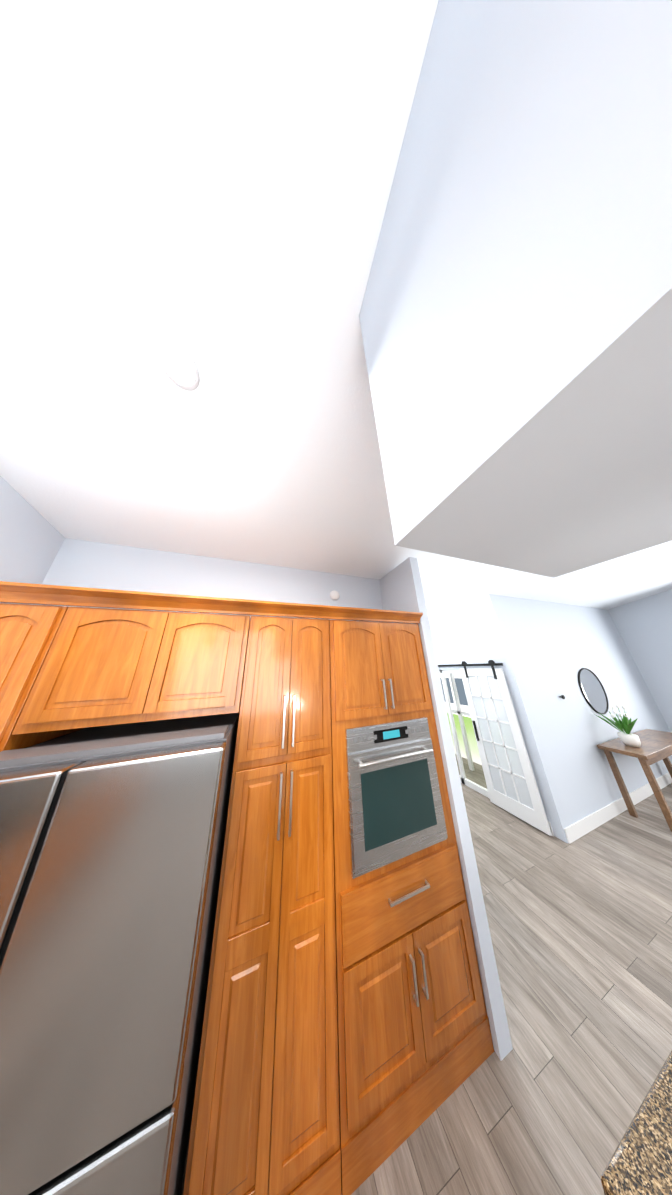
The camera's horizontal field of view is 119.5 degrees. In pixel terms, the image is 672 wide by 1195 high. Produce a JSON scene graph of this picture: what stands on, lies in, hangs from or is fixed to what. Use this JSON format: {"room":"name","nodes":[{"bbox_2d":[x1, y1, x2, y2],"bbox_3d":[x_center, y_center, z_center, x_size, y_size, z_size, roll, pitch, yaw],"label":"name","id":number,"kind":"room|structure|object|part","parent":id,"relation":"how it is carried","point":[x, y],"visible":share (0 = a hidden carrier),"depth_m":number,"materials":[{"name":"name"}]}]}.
{"room":"kitchen","nodes":[
{"label":"kitchen","id":0,"kind":"room"},
{"bbox_2d":[0,476,64,603],"bbox_3d":[-2.203,0.684,0.650,0.120,3.605,1.520,5,-21,-19],"label":"wall","id":1,"kind":"structure","parent":0,"point":[32,538],"depth_m":1.45,"materials":[{"name":"white paint"}]},
{"bbox_2d":[31,538,492,621],"bbox_3d":[0.214,1.286,2.144,5.510,3.319,0.120,5,-21,-19],"label":"wall","id":2,"kind":"structure","parent":0,"point":[83,563],"depth_m":2.05,"materials":[{"name":"white paint"}]},
{"bbox_2d":[12,606,250,734],"bbox_3d":[-1.208,0.495,1.473,0.996,0.650,0.618,5,-21,-19],"label":"upper cabinet","id":3,"kind":"object","parent":2,"relation":"attached to","point":[104,666],"visible":0.96,"depth_m":1.17,"materials":[{"name":"brown wood"}]},
{"bbox_2d":[330,590,338,599],"bbox_3d":[-0.014,-0.031,2.453,0.124,0.124,0.038,5,-21,-19],"label":"smoke detector","id":4,"kind":"object","parent":2,"relation":"attached to","point":[334,594],"visible":1,"depth_m":2.43,"materials":[{"name":"white plastic"}]},
{"bbox_2d":[0,0,671,609],"bbox_3d":[2.563,-1.948,0.431,11.600,1.466,6.600,5,-21,-19],"label":"ceiling","id":5,"kind":"structure","parent":0,"point":[206,184],"depth_m":0.79,"materials":[{"name":"white paint"}]},
{"bbox_2d":[157,339,199,390],"bbox_3d":[-0.788,-1.161,0.985,0.170,0.040,0.168,5,-21,-19],"label":"recessed light","id":6,"kind":"object","parent":5,"relation":"in","point":[178,364],"visible":1,"depth_m":0.98,"materials":[{"name":"white plastic"}]},
{"bbox_2d":[359,0,671,577],"bbox_3d":[1.239,-1.926,-1.125,0.690,2.226,4.760,5,-21,-19],"label":"soffit beam","id":7,"kind":"structure","parent":5,"relation":"attached to","point":[515,316],"depth_m":0.30,"materials":[{"name":"grey paint"}]},
{"bbox_2d":[180,754,671,1194],"bbox_3d":[2.156,2.428,0.470,11.600,0.080,9.800,5,-21,-19],"label":"floor","id":8,"kind":"structure","parent":0,"point":[580,929],"depth_m":1.27,"materials":[{"name":"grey wood"}]},
{"bbox_2d":[0,603,84,751],"bbox_3d":[-1.938,1.316,0.873,0.624,2.552,0.650,5,-21,-19],"label":"upper cabinet","id":9,"kind":"object","parent":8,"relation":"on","point":[28,632],"visible":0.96,"depth_m":1.04,"materials":[{"name":"brown wood"}]},
{"bbox_2d":[0,711,239,1194],"bbox_3d":[-1.106,1.661,0.880,0.952,1.850,0.952,5,-21,-19],"label":"fridge","id":10,"kind":"object","parent":8,"relation":"on","point":[112,838],"visible":1,"depth_m":0.66,"materials":[{"name":"silver metal"}]},
{"bbox_2d":[183,616,340,1194],"bbox_3d":[-0.405,1.454,1.407,0.626,2.552,0.650,5,-21,-19],"label":"pantry cabinet","id":11,"kind":"object","parent":8,"relation":"on","point":[266,1117],"visible":1,"depth_m":0.99,"materials":[{"name":"brown wood"}]},
{"bbox_2d":[329,620,493,1194],"bbox_3d":[0.352,1.513,1.649,0.960,2.550,0.694,5,-21,-19],"label":"tall cabinet","id":12,"kind":"object","parent":8,"relation":"on","point":[415,1047],"visible":1,"depth_m":1.21,"materials":[{"name":"brown wood"}]},
{"bbox_2d":[0,581,422,623],"bbox_3d":[-0.654,0.075,1.464,3.218,0.095,0.085,5,-21,-19],"label":"crown molding","id":13,"kind":"structure","parent":12,"relation":"attached to","point":[25,593],"depth_m":1.32,"materials":[{"name":"brown wood"}]},
{"bbox_2d":[439,670,489,798],"bbox_3d":[2.769,2.402,4.451,0.960,2.600,2.800,5,-21,-19],"label":"frame","id":14,"kind":"object","parent":8,"relation":"on","point":[455,698],"visible":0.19,"depth_m":4.34,"materials":[{"name":"white wood"}]},
{"bbox_2d":[597,729,671,831],"bbox_3d":[5.178,2.773,3.116,1.920,0.850,0.460,5,-21,-19],"label":"console table","id":15,"kind":"object","parent":8,"relation":"on","point":[655,746],"visible":1,"depth_m":2.95,"materials":[{"name":"brown wood"}]},
{"bbox_2d":[596,704,640,746],"bbox_3d":[4.654,2.062,3.217,0.456,0.589,0.455,5,-21,-19],"label":"potted plant","id":16,"kind":"object","parent":15,"relation":"on","point":[626,737],"visible":1,"depth_m":3.12,"materials":[{"name":"green plant"}]},
{"bbox_2d":[601,1051,671,1194],"bbox_3d":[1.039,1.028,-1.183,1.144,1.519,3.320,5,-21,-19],"label":"countertop","id":17,"kind":"structure","parent":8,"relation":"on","point":[640,1162],"depth_m":0.45,"materials":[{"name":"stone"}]},
{"bbox_2d":[380,557,512,1060],"bbox_3d":[0.834,1.206,1.980,0.105,3.319,0.640,5,-21,-19],"label":"wall","id":18,"kind":"structure","parent":0,"point":[401,587],"depth_m":1.52,"materials":[{"name":"white paint"}]},
{"bbox_2d":[426,603,485,623],"bbox_3d":[1.219,0.540,4.560,2.400,0.120,2.978,5,-21,-19],"label":"ceiling","id":19,"kind":"structure","parent":0,"point":[452,611],"depth_m":3.70,"materials":[{"name":"white paint"}]},
{"bbox_2d":[430,610,497,669],"bbox_3d":[2.370,1.130,4.582,0.120,1.050,2.430,5,-21,-19],"label":"wall","id":20,"kind":"structure","parent":0,"point":[460,639],"depth_m":3.95,"materials":[{"name":"white paint"}]},
{"bbox_2d":[438,660,551,835],"bbox_3d":[2.283,2.510,4.124,0.109,2.170,2.820,5,-21,-19],"label":"barn door","id":21,"kind":"structure","parent":20,"relation":"in","point":[511,784],"depth_m":3.13,"materials":[{"name":"white wood"}]},
{"bbox_3d":[2.286,1.562,4.475,0.034,0.040,2.820,5,-21,-19],"label":"barn door rail","id":22,"kind":"part","parent":21,"relation":"part of","materials":[{"name":"black metal"}]},
{"bbox_2d":[481,594,671,842],"bbox_3d":[4.889,1.702,3.762,4.420,3.319,0.143,5,-21,-19],"label":"wall","id":23,"kind":"structure","parent":0,"point":[548,651],"depth_m":3.39,"materials":[{"name":"white paint"}]},
{"bbox_3d":[4.790,1.728,3.646,0.780,0.780,0.022,5,-21,-19],"label":"round mirror","id":24,"kind":"part","parent":23,"relation":"part of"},
{"bbox_2d":[564,772,671,843],"bbox_3d":[4.965,3.183,3.180,4.390,0.135,0.013,5,-21,-19],"label":"baseboard","id":25,"kind":"structure","parent":23,"relation":"attached to","point":[587,824],"depth_m":2.80,"materials":[{"name":"white wood"}]},
{"bbox_2d":[608,589,671,732],"bbox_3d":[8.112,0.171,1.835,0.120,4.700,6.720,5,-21,-19],"label":"wall","id":26,"kind":"structure","parent":0,"point":[644,626],"depth_m":4.38,"materials":[{"name":"white paint"}]},
{"label":"outside","id":27,"kind":"structure","parent":0,"visible":0},
{"bbox_2d":[447,712,481,764],"bbox_3d":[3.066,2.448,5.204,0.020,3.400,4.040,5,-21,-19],"label":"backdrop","id":28,"kind":"structure","parent":27,"point":[473,746],"depth_m":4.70,"materials":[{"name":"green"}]}
]}

